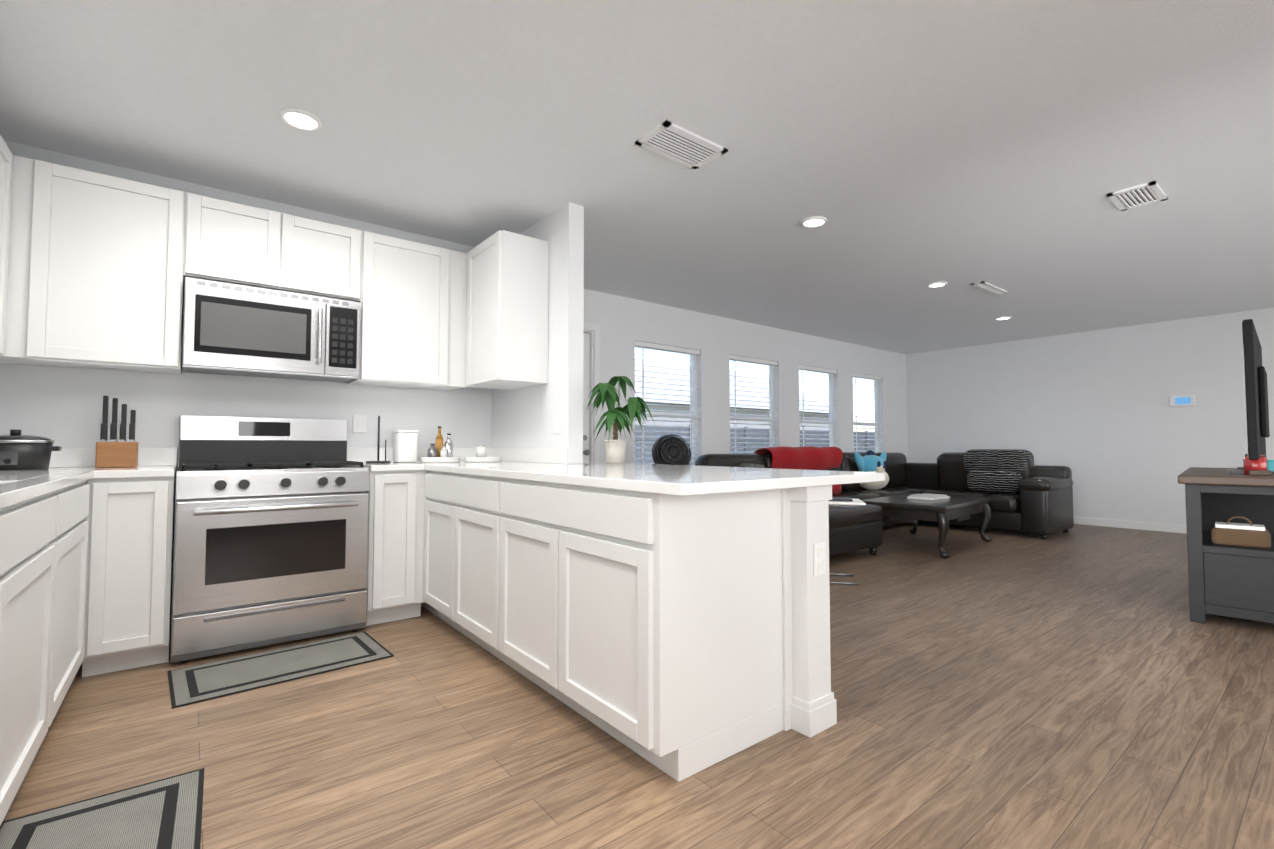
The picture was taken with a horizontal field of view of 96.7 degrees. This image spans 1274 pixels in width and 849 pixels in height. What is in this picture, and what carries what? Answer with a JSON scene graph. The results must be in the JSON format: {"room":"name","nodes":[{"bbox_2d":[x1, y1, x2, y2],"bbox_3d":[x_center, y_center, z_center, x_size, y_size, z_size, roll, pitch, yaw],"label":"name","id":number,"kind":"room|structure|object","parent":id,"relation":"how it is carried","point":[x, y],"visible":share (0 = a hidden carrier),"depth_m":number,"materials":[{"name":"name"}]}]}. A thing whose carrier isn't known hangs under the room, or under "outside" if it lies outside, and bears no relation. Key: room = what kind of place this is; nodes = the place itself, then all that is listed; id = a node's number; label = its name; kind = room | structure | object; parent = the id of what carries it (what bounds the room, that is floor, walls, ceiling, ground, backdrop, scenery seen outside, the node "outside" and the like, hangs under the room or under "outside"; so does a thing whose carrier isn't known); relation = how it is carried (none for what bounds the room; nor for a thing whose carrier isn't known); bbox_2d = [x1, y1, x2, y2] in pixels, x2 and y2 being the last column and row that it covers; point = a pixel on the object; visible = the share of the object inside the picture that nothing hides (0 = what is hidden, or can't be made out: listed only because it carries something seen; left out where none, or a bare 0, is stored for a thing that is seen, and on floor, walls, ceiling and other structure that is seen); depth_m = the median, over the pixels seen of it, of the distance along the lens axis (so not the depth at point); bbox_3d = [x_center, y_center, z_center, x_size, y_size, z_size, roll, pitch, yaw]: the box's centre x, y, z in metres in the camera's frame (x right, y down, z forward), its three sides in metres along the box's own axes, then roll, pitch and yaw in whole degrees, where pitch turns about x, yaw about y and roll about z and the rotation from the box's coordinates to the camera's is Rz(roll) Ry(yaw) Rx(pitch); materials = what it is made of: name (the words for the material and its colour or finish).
{"room":"kitchen","nodes":[
{"label":"kitchen","id":0,"kind":"room"},
{"bbox_2d":[0,141,490,469],"bbox_3d":[-2.262,-0.109,3.568,2.800,2.570,0.100,2,-3,-38],"label":"wall","id":1,"kind":"structure","parent":0,"point":[62,407],"depth_m":3.31,"materials":[{"name":"paint"}]},
{"bbox_2d":[0,135,11,358],"bbox_3d":[-2.835,-0.794,2.300,0.292,0.940,0.532,2,-3,-38],"label":"upper cabinet","id":2,"kind":"object","parent":1,"relation":"attached to","point":[5,153],"depth_m":2.56,"materials":[{"name":"white wood"}]},
{"bbox_2d":[4,154,187,373],"bbox_3d":[-2.735,-0.771,2.897,0.645,0.940,0.399,2,-3,-38],"label":"upper cabinet","id":3,"kind":"object","parent":1,"relation":"attached to","point":[96,269],"depth_m":2.78,"materials":[{"name":"white wood"}]},
{"bbox_2d":[188,193,295,292],"bbox_3d":[-2.304,-1.003,3.281,0.496,0.445,0.346,2,-3,-38],"label":"upper cabinet","id":4,"kind":"object","parent":1,"relation":"attached to","point":[229,242],"depth_m":3.15,"materials":[{"name":"white wood"}]},
{"bbox_2d":[182,277,360,382],"bbox_3d":[-2.132,-0.527,3.342,0.847,0.463,0.432,2,-3,-38],"label":"microwave","id":5,"kind":"object","parent":4,"relation":"attached to","point":[237,330],"visible":1,"depth_m":3.19,"materials":[{"name":"metal"}]},
{"bbox_2d":[296,216,363,302],"bbox_3d":[-2.015,-0.995,3.509,0.492,0.445,0.346,2,-3,-38],"label":"upper cabinet","id":6,"kind":"object","parent":1,"relation":"attached to","point":[329,257],"depth_m":3.42,"materials":[{"name":"white wood"}]},
{"bbox_2d":[353,415,365,432],"bbox_3d":[-1.866,-0.005,3.805,0.080,0.120,0.011,2,-3,-38],"label":"light switch","id":7,"kind":"object","parent":1,"relation":"attached to","point":[359,423],"visible":1,"depth_m":3.80,"materials":[{"name":"white plastic"}]},
{"bbox_2d":[347,231,464,390],"bbox_3d":[-1.552,-0.733,3.864,0.688,0.940,0.346,2,-3,-38],"label":"upper cabinet","id":8,"kind":"object","parent":1,"relation":"attached to","point":[412,309],"depth_m":3.72,"materials":[{"name":"white wood"}]},
{"bbox_2d":[491,202,583,463],"bbox_3d":[-0.875,-0.086,4.159,0.110,2.570,1.590,2,-3,-38],"label":"wall","id":9,"kind":"structure","parent":0,"point":[522,417],"depth_m":3.62,"materials":[{"name":"paint"}]},
{"bbox_2d":[464,230,548,389],"bbox_3d":[-0.892,-0.734,3.832,0.347,0.940,0.559,2,-3,-38],"label":"upper cabinet","id":10,"kind":"object","parent":9,"relation":"attached to","point":[506,274],"depth_m":3.64,"materials":[{"name":"white wood"}]},
{"bbox_2d":[0,0,1273,354],"bbox_3d":[2.712,-1.442,3.386,10.560,0.080,7.610,2,-3,-38],"label":"ceiling","id":11,"kind":"structure","parent":0,"point":[908,150],"depth_m":2.77,"materials":[{"name":"white paint"}]},
{"bbox_2d":[279,108,321,130],"bbox_3d":[-1.572,-1.427,2.647,0.174,0.021,0.174,2,-3,-38],"label":"recessed light","id":12,"kind":"object","parent":11,"relation":"in","point":[300,119],"visible":0.98,"depth_m":2.64,"materials":[{"name":"white plastic"}]},
{"bbox_2d":[635,120,727,168],"bbox_3d":[0.229,-1.414,2.883,0.420,0.014,0.240,2,-3,-38],"label":"ceiling vent","id":13,"kind":"object","parent":11,"relation":"in","point":[674,142],"visible":1,"depth_m":2.87,"materials":[{"name":"white metal"}]},
{"bbox_2d":[801,216,826,227],"bbox_3d":[1.205,-1.380,3.857,0.174,0.021,0.174,2,-3,-38],"label":"recessed light","id":14,"kind":"object","parent":11,"relation":"in","point":[814,222],"visible":1,"depth_m":3.85,"materials":[{"name":"white plastic"}]},
{"bbox_2d":[927,281,946,287],"bbox_3d":[2.833,-1.322,5.345,0.174,0.021,0.174,2,-3,-38],"label":"recessed light","id":15,"kind":"object","parent":11,"relation":"in","point":[936,284],"visible":0.94,"depth_m":5.34,"materials":[{"name":"white plastic"}]},
{"bbox_2d":[971,281,1007,294],"bbox_3d":[3.410,-1.313,5.469,0.600,0.014,0.110,2,-3,-38],"label":"ceiling vent","id":16,"kind":"object","parent":11,"relation":"in","point":[988,287],"visible":1,"depth_m":5.45,"materials":[{"name":"white metal"}]},
{"bbox_2d":[995,316,1011,319],"bbox_3d":[4.365,-1.268,6.744,0.174,0.021,0.174,2,-3,-38],"label":"recessed light","id":17,"kind":"object","parent":11,"relation":"in","point":[1004,318],"visible":0.83,"depth_m":6.73,"materials":[{"name":"white plastic"}]},
{"bbox_2d":[1107,181,1167,210],"bbox_3d":[3.060,-1.391,3.461,0.360,0.014,0.220,2,-3,-38],"label":"ceiling vent","id":18,"kind":"object","parent":11,"relation":"in","point":[1152,192],"visible":0.98,"depth_m":3.45,"materials":[{"name":"white metal"}]},
{"bbox_2d":[3,520,1273,848],"bbox_3d":[2.712,1.191,3.284,10.560,0.050,7.610,2,-3,-38],"label":"floor","id":19,"kind":"structure","parent":0,"point":[1079,686],"depth_m":2.01,"materials":[{"name":"brown wood"}]},
{"bbox_2d":[0,480,89,825],"bbox_3d":[-2.049,0.650,1.518,0.627,0.894,3.327,2,-3,-38],"label":"base cabinet","id":20,"kind":"object","parent":19,"relation":"on","point":[43,551],"visible":0.96,"depth_m":1.70,"materials":[{"name":"white wood"}]},
{"bbox_2d":[0,448,107,508],"bbox_3d":[-2.038,0.240,1.545,0.660,0.345,3.326,2,-3,-38],"label":"countertop","id":21,"kind":"structure","parent":20,"relation":"on","point":[69,466],"depth_m":2.17,"materials":[{"name":"white stone"}]},
{"bbox_2d":[0,430,61,469],"bbox_3d":[-2.896,0.116,2.635,0.300,0.185,0.260,2,-3,-38],"label":"slow cooker","id":22,"kind":"object","parent":21,"relation":"on","point":[18,451],"visible":1,"depth_m":2.59,"materials":[{"name":"black metal"}]},
{"bbox_2d":[0,768,203,848],"bbox_3d":[-1.217,1.080,1.204,0.450,0.008,1.200,2,-3,-36],"label":"area rug","id":23,"kind":"object","parent":19,"relation":"on","point":[165,813],"visible":1,"depth_m":1.55,"materials":[{"name":"grey fabric"}]},
{"bbox_2d":[82,473,175,677],"bbox_3d":[-2.522,0.701,2.838,0.301,0.894,0.667,2,-3,-38],"label":"base cabinet","id":24,"kind":"object","parent":19,"relation":"on","point":[129,582],"visible":0.9,"depth_m":2.59,"materials":[{"name":"white wood"}]},
{"bbox_2d":[108,448,176,477],"bbox_3d":[-2.501,0.187,2.872,0.252,0.135,0.673,2,-3,-38],"label":"countertop","id":25,"kind":"structure","parent":24,"relation":"on","point":[152,462],"depth_m":3.04,"materials":[{"name":"white stone"}]},
{"bbox_2d":[95,396,138,467],"bbox_3d":[-2.701,0.036,2.948,0.156,0.370,0.110,2,-3,-38],"label":"knife block","id":26,"kind":"object","parent":25,"relation":"on","point":[113,452],"visible":1,"depth_m":2.92,"materials":[{"name":"brown wood"}]},
{"bbox_2d":[170,415,369,662],"bbox_3d":[-2.032,0.553,3.165,0.852,1.215,0.760,2,-3,-38],"label":"range","id":27,"kind":"object","parent":19,"relation":"on","point":[271,530],"visible":1,"depth_m":2.94,"materials":[{"name":"metal"}]},
{"bbox_2d":[167,631,393,708],"bbox_3d":[-1.681,1.138,2.703,0.850,0.008,0.490,2,-3,-41],"label":"area rug","id":28,"kind":"object","parent":19,"relation":"on","point":[189,685],"visible":1,"depth_m":2.64,"materials":[{"name":"grey fabric"}]},
{"bbox_2d":[366,470,426,625],"bbox_3d":[-1.597,0.730,3.568,0.320,0.894,0.667,2,-3,-38],"label":"base cabinet","id":29,"kind":"object","parent":19,"relation":"on","point":[395,548],"visible":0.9,"depth_m":3.31,"materials":[{"name":"white wood"}]},
{"bbox_2d":[347,448,419,471],"bbox_3d":[-1.603,0.214,3.572,0.290,0.135,0.686,2,-3,-38],"label":"countertop","id":30,"kind":"structure","parent":29,"relation":"on","point":[363,455],"depth_m":3.77,"materials":[{"name":"white stone"}]},
{"bbox_2d":[366,416,390,462],"bbox_3d":[-1.712,0.097,3.752,0.150,0.310,0.150,2,-3,-38],"label":"towel stand","id":31,"kind":"object","parent":30,"relation":"on","point":[378,449],"visible":0.96,"depth_m":3.75,"materials":[{"name":"black metal"}]},
{"bbox_2d":[393,430,418,461],"bbox_3d":[-1.581,0.148,3.866,0.136,0.218,0.136,2,-3,-38],"label":"canister","id":32,"kind":"object","parent":30,"relation":"on","point":[405,445],"visible":1,"depth_m":3.82,"materials":[{"name":"white ceramic"}]},
{"bbox_2d":[421,470,488,648],"bbox_3d":[-0.678,0.714,3.163,0.656,0.894,1.117,2,-3,-38],"label":"base cabinet","id":33,"kind":"object","parent":19,"relation":"on","point":[456,506],"depth_m":2.98,"materials":[{"name":"white wood"}]},
{"bbox_2d":[420,447,884,495],"bbox_3d":[-0.340,0.197,3.132,1.148,0.135,2.943,2,-3,-38],"label":"countertop","id":34,"kind":"structure","parent":33,"relation":"on","point":[549,465],"depth_m":2.28,"materials":[{"name":"white stone"}]},
{"bbox_2d":[421,426,459,462],"bbox_3d":[-1.350,0.135,3.896,0.262,0.246,0.262,2,-3,-38],"label":"tray","id":35,"kind":"object","parent":34,"relation":"on","point":[438,451],"visible":1,"depth_m":3.84,"materials":[{"name":"white ceramic"}]},
{"bbox_2d":[464,445,501,461],"bbox_3d":[-1.078,0.203,3.969,0.256,0.116,0.256,2,-3,-38],"label":"serving dish","id":36,"kind":"object","parent":34,"relation":"on","point":[480,453],"visible":0.98,"depth_m":3.90,"materials":[{"name":"white ceramic"}]},
{"bbox_2d":[586,376,655,463],"bbox_3d":[-0.142,-0.032,3.545,0.480,0.552,0.466,2,-3,-38],"label":"plant","id":37,"kind":"object","parent":34,"relation":"on","point":[617,419],"visible":1,"depth_m":3.49,"materials":[{"name":"green plant"}]},
{"bbox_2d":[485,477,800,781],"bbox_3d":[-0.049,0.683,2.369,0.658,0.894,1.190,2,-3,-38],"label":"base cabinet","id":38,"kind":"object","parent":19,"relation":"on","point":[678,638],"depth_m":1.95,"materials":[{"name":"white wood"}]},
{"bbox_2d":[652,434,690,464],"bbox_3d":[0.315,0.665,5.229,0.380,1.152,0.380,2,-3,-38],"label":"pedestal fan","id":39,"kind":"object","parent":19,"relation":"on","point":[671,449],"visible":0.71,"depth_m":5.16,"materials":[{"name":"black plastic"}]},
{"bbox_2d":[828,497,865,584],"bbox_3d":[1.544,0.858,4.421,0.410,0.697,0.380,-1,-2,14],"label":"tray table","id":40,"kind":"object","parent":19,"relation":"on","point":[844,502],"visible":0.44,"depth_m":4.27,"materials":[{"name":"metal"}]},
{"bbox_2d":[829,504,883,555],"bbox_3d":[1.748,1.010,5.378,1.074,0.475,0.704,2,-3,-38],"label":"leather ottoman","id":41,"kind":"object","parent":19,"relation":"on","point":[851,529],"visible":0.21,"depth_m":5.14,"materials":[{"name":"black leather"}]},
{"bbox_2d":[695,446,1073,538],"bbox_3d":[2.762,0.766,6.355,4.580,1.038,2.400,2,-3,-38],"label":"sectional sofa","id":42,"kind":"object","parent":19,"relation":"on","point":[1022,491],"visible":0.52,"depth_m":6.83,"materials":[{"name":"leather"}]},
{"bbox_2d":[754,446,842,493],"bbox_3d":[1.985,0.565,6.784,1.404,0.646,0.513,2,-3,-38],"label":"blanket","id":43,"kind":"object","parent":42,"relation":"on","point":[804,458],"depth_m":6.69,"materials":[{"name":"red fabric"}]},
{"bbox_2d":[861,493,991,557],"bbox_3d":[3.071,1.014,6.003,1.400,0.526,0.860,2,-3,-43],"label":"coffee table","id":44,"kind":"object","parent":19,"relation":"on","point":[942,510],"visible":0.81,"depth_m":5.64,"materials":[{"name":"brown wood"}]},
{"bbox_2d":[1178,319,1273,623],"bbox_3d":[4.117,0.292,3.857,1.920,1.790,0.560,2,-3,-44],"label":"media console","id":45,"kind":"object","parent":19,"relation":"on","point":[1230,528],"visible":1,"depth_m":3.33,"materials":[{"name":"grey wood"}]},
{"bbox_2d":[1227,319,1273,474],"bbox_3d":[4.163,-0.143,3.807,1.450,0.924,0.283,2,-3,-38],"label":"screen","id":46,"kind":"object","parent":45,"relation":"on","point":[1255,462],"depth_m":3.38,"materials":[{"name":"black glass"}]},
{"bbox_2d":[583,289,907,462],"bbox_3d":[0.398,-0.004,6.264,10.320,2.570,0.140,2,-3,-38],"label":"wall","id":47,"kind":"structure","parent":0,"point":[625,323],"depth_m":6.74,"materials":[{"name":"paint"}]},
{"bbox_2d":[583,323,599,463],"bbox_3d":[-0.776,0.125,5.290,0.965,2.235,0.185,2,-3,-38],"label":"door","id":48,"kind":"structure","parent":47,"relation":"attached to","point":[591,353],"depth_m":5.53,"materials":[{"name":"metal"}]},
{"bbox_2d":[635,346,696,464],"bbox_3d":[0.328,-0.095,6.183,1.028,1.535,0.155,2,-3,-38],"label":"window","id":49,"kind":"structure","parent":47,"relation":"in","point":[693,368],"depth_m":6.49,"materials":[{"name":"white plastic"}]},
{"bbox_2d":[635,341,699,464],"bbox_3d":[0.334,-0.113,6.177,0.944,1.496,0.054,2,-3,-38],"label":"window blind","id":50,"kind":"object","parent":49,"relation":"attached to","point":[643,345],"visible":0.48,"depth_m":6.13,"materials":[{"name":"white plastic"}]},
{"bbox_2d":[730,360,774,446],"bbox_3d":[1.443,-0.061,7.063,0.995,1.535,0.155,2,-3,-38],"label":"window","id":51,"kind":"structure","parent":47,"relation":"in","point":[771,404],"depth_m":7.36,"materials":[{"name":"white plastic"}]},
{"bbox_2d":[729,355,777,453],"bbox_3d":[1.448,-0.079,7.056,0.911,1.496,0.054,2,-3,-38],"label":"window blind","id":52,"kind":"object","parent":51,"relation":"attached to","point":[751,360],"visible":0.54,"depth_m":7.02,"materials":[{"name":"white plastic"}]},
{"bbox_2d":[799,369,833,446],"bbox_3d":[2.509,-0.028,7.904,0.983,1.535,0.155,2,-3,-38],"label":"window","id":53,"kind":"structure","parent":47,"relation":"in","point":[830,381],"depth_m":8.20,"materials":[{"name":"white plastic"}]},
{"bbox_2d":[799,365,836,446],"bbox_3d":[2.515,-0.046,7.897,0.899,1.496,0.054,2,-3,-38],"label":"window blind","id":54,"kind":"object","parent":53,"relation":"attached to","point":[810,368],"visible":0.54,"depth_m":7.89,"materials":[{"name":"white plastic"}]},
{"bbox_2d":[853,377,878,452],"bbox_3d":[3.522,0.003,8.703,0.925,1.535,0.155,2,-3,-38],"label":"window","id":55,"kind":"structure","parent":47,"relation":"in","point":[875,393],"depth_m":8.98,"materials":[{"name":"white plastic"}]},
{"bbox_2d":[853,373,882,451],"bbox_3d":[3.528,-0.015,8.696,0.841,1.496,0.054,2,-3,-38],"label":"window blind","id":56,"kind":"object","parent":55,"relation":"attached to","point":[855,375],"visible":0.54,"depth_m":8.69,"materials":[{"name":"white plastic"}]},
{"bbox_2d":[813,542,825,576],"bbox_3d":[0.678,0.499,2.098,0.070,0.120,0.009,2,-3,-38],"label":"outlet","id":57,"kind":"object","parent":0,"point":[819,564],"visible":1,"depth_m":2.09,"materials":[{"name":"white plastic"}]},
{"bbox_2d":[906,308,1273,524],"bbox_3d":[6.810,0.007,6.567,0.120,2.570,7.610,2,-3,-38],"label":"wall","id":58,"kind":"structure","parent":0,"point":[1108,425],"depth_m":7.34,"materials":[{"name":"paint"}]},
{"bbox_2d":[1073,516,1186,533],"bbox_3d":[6.766,1.239,6.465,0.013,0.100,7.320,2,-3,-38],"label":"baseboard","id":59,"kind":"structure","parent":58,"relation":"attached to","point":[1164,527],"depth_m":7.13,"materials":[{"name":"white wood"}]},
{"bbox_2d":[1169,395,1194,406],"bbox_3d":[6.543,-0.284,6.795,0.028,0.130,0.220,2,-3,-38],"label":"thermostat","id":60,"kind":"object","parent":58,"relation":"attached to","point":[1183,400],"visible":0.98,"depth_m":6.78,"materials":[{"name":"white plastic"}]},
{"label":"outside","id":61,"kind":"structure","parent":0,"visible":0},
{"bbox_3d":[-9.371,2.195,23.993,45.000,0.050,39.910,2,-3,-38],"label":"ground","id":62,"kind":"structure","parent":61,"visible":0},
{"bbox_2d":[635,359,828,430],"bbox_3d":[-5.212,-0.576,22.866,33.000,5.400,10.000,2,-3,-38],"label":"house","id":63,"kind":"structure","parent":62,"relation":"on","point":[681,372],"depth_m":25.49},
{"bbox_2d":[635,425,874,464],"bbox_3d":[-1.540,0.856,14.116,45.000,1.860,0.190,2,-3,-38],"label":"fence","id":64,"kind":"object","parent":62,"relation":"on","point":[823,436],"visible":0.08,"depth_m":18.00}
]}

